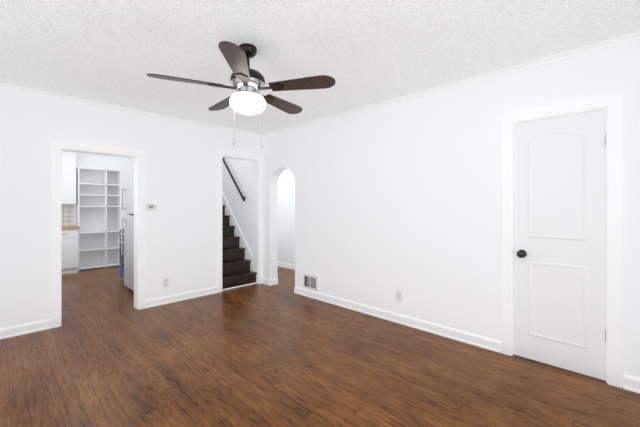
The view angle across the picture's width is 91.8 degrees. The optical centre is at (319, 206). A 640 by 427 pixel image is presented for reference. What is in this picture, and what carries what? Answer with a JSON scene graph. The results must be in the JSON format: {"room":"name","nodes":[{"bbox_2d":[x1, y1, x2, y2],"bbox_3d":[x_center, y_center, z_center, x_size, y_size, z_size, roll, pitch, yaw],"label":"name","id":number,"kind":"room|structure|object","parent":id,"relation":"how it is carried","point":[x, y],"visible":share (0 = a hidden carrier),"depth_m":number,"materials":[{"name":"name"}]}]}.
{"room":"empty living room","nodes":[
{"label":"empty living room","id":0,"kind":"room"},
{"bbox_2d":[74,152,133,227],"bbox_3d":[-5.214,0.043,6.606,0.160,2.515,2.180,0,0,44],"label":"wall","id":1,"kind":"structure","parent":0,"point":[125,165],"depth_m":7.00,"materials":[{"name":"white paint"}]},
{"bbox_2d":[61,204,73,225],"bbox_3d":[-5.510,0.165,6.176,0.008,0.450,0.950,0,0,44],"label":"backsplash","id":2,"kind":"structure","parent":1,"relation":"attached to","point":[67,214],"depth_m":6.44,"materials":[{"name":"tile"}]},
{"bbox_2d":[61,151,75,203],"bbox_3d":[-5.390,-0.595,6.060,0.322,1.070,0.950,0,0,44],"label":"upper cabinet","id":3,"kind":"object","parent":1,"relation":"attached to","point":[68,177],"visible":0.19,"depth_m":6.20,"materials":[{"name":"white paint"}]},
{"bbox_2d":[0,88,261,328],"bbox_3d":[-2.351,0.043,4.001,0.160,2.515,4.070,0,0,44],"label":"wall","id":4,"kind":"structure","parent":0,"point":[181,193],"depth_m":3.73,"materials":[{"name":"white paint"}]},
{"bbox_2d":[0,319,50,338],"bbox_3d":[-3.225,1.251,2.964,0.022,0.098,0.985,0,0,44],"label":"baseboard","id":5,"kind":"structure","parent":4,"relation":"attached to","point":[8,332],"depth_m":3.17,"materials":[{"name":"white paint"}]},
{"bbox_2d":[51,140,144,327],"bbox_3d":[-2.620,0.290,3.708,0.178,2.019,0.913,0,0,44],"label":"door frame","id":6,"kind":"structure","parent":4,"relation":"attached to","point":[57,146],"depth_m":3.57,"materials":[{"name":"white paint"}]},
{"bbox_2d":[0,82,260,137],"bbox_3d":[-2.277,-1.194,3.929,0.046,0.042,3.630,0,0,44],"label":"crown molding","id":7,"kind":"structure","parent":4,"relation":"attached to","point":[2,85],"depth_m":3.72,"materials":[{"name":"white paint"}]},
{"bbox_2d":[146,204,156,209],"bbox_3d":[-2.191,0.000,4.034,0.024,0.084,0.120,0,0,44],"label":"thermostat","id":8,"kind":"object","parent":4,"relation":"attached to","point":[151,206],"visible":1,"depth_m":4.02,"materials":[{"name":"white plastic"}]},
{"bbox_2d":[163,278,168,287],"bbox_3d":[-2.071,1.020,4.169,0.008,0.116,0.072,0,0,44],"label":"electrical outlet","id":9,"kind":"object","parent":4,"relation":"attached to","point":[166,282],"visible":1,"depth_m":4.17,"materials":[{"name":"white plastic"}]},
{"bbox_2d":[145,286,217,307],"bbox_3d":[-1.894,1.251,4.342,0.022,0.098,0.995,0,0,44],"label":"baseboard","id":10,"kind":"structure","parent":4,"relation":"attached to","point":[207,291],"depth_m":4.29,"materials":[{"name":"white paint"}]},
{"bbox_2d":[217,150,262,292],"bbox_3d":[-1.326,0.215,5.049,0.178,2.169,0.818,0,0,44],"label":"door frame","id":11,"kind":"structure","parent":4,"relation":"attached to","point":[257,161],"depth_m":5.24,"materials":[{"name":"white paint"}]},
{"bbox_2d":[222,158,251,253],"bbox_3d":[-2.312,-0.650,6.632,3.440,3.900,0.230,0,0,44],"label":"wall","id":12,"kind":"structure","parent":0,"point":[240,208],"depth_m":5.63,"materials":[{"name":"white paint"}]},
{"bbox_2d":[222,158,244,200],"bbox_3d":[-1.901,-1.007,6.010,1.676,1.814,0.086,0,0,44],"label":"handrail","id":13,"kind":"object","parent":12,"relation":"attached to","point":[235,183],"depth_m":5.63,"materials":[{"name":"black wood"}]},
{"bbox_2d":[222,193,256,282],"bbox_3d":[-1.638,0.285,5.808,1.605,2.030,0.012,0,0,44],"label":"trim","id":14,"kind":"structure","parent":12,"relation":"attached to","point":[243,243],"depth_m":5.63,"materials":[{"name":"white paint"}]},
{"bbox_2d":[277,169,294,264],"bbox_3d":[-0.064,0.043,6.109,3.320,2.515,0.160,0,0,44],"label":"wall","id":15,"kind":"structure","parent":0,"point":[286,218],"depth_m":6.61,"materials":[{"name":"white paint"}]},
{"bbox_2d":[277,261,294,269],"bbox_3d":[-0.127,1.251,6.044,3.000,0.098,0.022,0,0,44],"label":"baseboard","id":16,"kind":"structure","parent":15,"relation":"attached to","point":[290,266],"depth_m":6.61,"materials":[{"name":"white paint"}]},
{"bbox_2d":[0,265,639,426],"bbox_3d":[-1.673,1.350,3.868,9.600,0.100,7.000,0,0,44],"label":"floor","id":17,"kind":"structure","parent":0,"point":[107,353],"depth_m":2.42,"materials":[{"name":"brown wood"}]},
{"bbox_2d":[61,226,79,274],"bbox_3d":[-5.282,0.845,5.959,0.618,0.910,0.975,0,0,44],"label":"base cabinet","id":18,"kind":"object","parent":17,"relation":"on","point":[69,249],"visible":0.23,"depth_m":6.01,"materials":[{"name":"white paint"}]},
{"bbox_2d":[75,167,120,270],"bbox_3d":[-4.773,0.245,6.688,0.338,2.110,0.750,0,0,44],"label":"shelf unit","id":19,"kind":"object","parent":17,"relation":"on","point":[98,209],"visible":0.81,"depth_m":6.75,"materials":[{"name":"white paint"}]},
{"bbox_2d":[117,228,123,279],"bbox_3d":[-3.106,0.760,5.522,0.760,1.080,0.731,0,0,44],"label":"range","id":20,"kind":"object","parent":17,"relation":"on","point":[122,267],"visible":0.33,"depth_m":5.46,"materials":[{"name":"silver metal"}]},
{"bbox_2d":[121,180,133,290],"bbox_3d":[-2.577,0.450,4.925,0.770,1.700,0.855,0,0,44],"label":"fridge","id":21,"kind":"object","parent":17,"relation":"on","point":[128,220],"visible":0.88,"depth_m":4.75,"materials":[{"name":"silver metal"}]},
{"bbox_2d":[222,205,256,290],"bbox_3d":[-2.470,0.065,6.153,3.278,2.470,0.668,0,0,44],"label":"stairs","id":22,"kind":"structure","parent":17,"relation":"on","point":[236,272],"depth_m":5.26,"materials":[{"name":"brown wood"}]},
{"bbox_2d":[0,0,639,134],"bbox_3d":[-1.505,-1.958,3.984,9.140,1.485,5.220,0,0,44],"label":"ceiling","id":23,"kind":"structure","parent":0,"point":[363,53],"depth_m":2.32,"materials":[{"name":"white paint"}]},
{"bbox_2d":[146,41,335,148],"bbox_3d":[-0.568,-0.830,2.408,1.271,0.770,1.293,0,0,44],"label":"ceiling fan","id":24,"kind":"object","parent":23,"relation":"hanging from","point":[248,85],"visible":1,"depth_m":2.27,"materials":[{"name":"brown wood"}]},
{"bbox_2d":[262,40,639,386],"bbox_3d":[0.903,0.043,3.577,5.110,2.515,0.160,0,0,44],"label":"wall","id":25,"kind":"structure","parent":0,"point":[404,197],"depth_m":3.22,"materials":[{"name":"white paint"}]},
{"bbox_2d":[262,278,270,285],"bbox_3d":[-0.911,1.251,5.202,0.242,0.098,0.022,0,0,44],"label":"baseboard","id":26,"kind":"structure","parent":25,"relation":"attached to","point":[265,281],"depth_m":5.18,"materials":[{"name":"white paint"}]},
{"bbox_2d":[271,278,277,283],"bbox_3d":[-1.288,1.251,5.819,1.642,0.098,0.022,0,0,44],"label":"baseboard","id":27,"kind":"structure","parent":25,"relation":"attached to","point":[275,280],"depth_m":5.20,"materials":[{"name":"white paint"}]},
{"bbox_2d":[304,273,317,290],"bbox_3d":[-0.139,1.080,4.463,0.280,0.210,0.013,0,0,44],"label":"air vent","id":28,"kind":"object","parent":25,"relation":"in","point":[311,282],"visible":1,"depth_m":4.44,"materials":[{"name":"white plastic"}]},
{"bbox_2d":[294,286,500,352],"bbox_3d":[0.605,1.251,3.738,2.802,0.098,0.022,0,0,44],"label":"baseboard","id":29,"kind":"structure","parent":25,"relation":"attached to","point":[469,338],"depth_m":3.37,"materials":[{"name":"white paint"}]},
{"bbox_2d":[396,290,401,301],"bbox_3d":[0.884,1.000,3.478,0.072,0.116,0.008,0,0,44],"label":"electrical outlet","id":30,"kind":"object","parent":25,"relation":"attached to","point":[399,296],"visible":1,"depth_m":3.47,"materials":[{"name":"white plastic"}]},
{"bbox_2d":[262,31,639,137],"bbox_3d":[0.774,-1.194,3.558,4.950,0.042,0.046,0,0,44],"label":"crown molding","id":31,"kind":"structure","parent":25,"relation":"attached to","point":[624,39],"depth_m":2.82,"materials":[{"name":"white paint"}]},
{"bbox_2d":[513,109,605,380],"bbox_3d":[1.901,0.282,2.494,0.606,2.020,0.109,0,0,44],"label":"closet door","id":32,"kind":"structure","parent":25,"relation":"in","point":[559,242],"depth_m":2.48,"materials":[{"name":"white paint"}]},
{"bbox_2d":[501,93,621,387],"bbox_3d":[1.950,0.243,2.552,0.768,2.114,0.178,0,0,44],"label":"door frame","id":33,"kind":"structure","parent":25,"relation":"attached to","point":[611,105],"depth_m":2.29,"materials":[{"name":"white paint"}]},
{"bbox_2d":[623,374,639,393],"bbox_3d":[2.357,1.251,2.045,0.510,0.098,0.022,0,0,44],"label":"baseboard","id":34,"kind":"structure","parent":25,"relation":"attached to","point":[631,383],"depth_m":2.19,"materials":[{"name":"white paint"}]}
]}

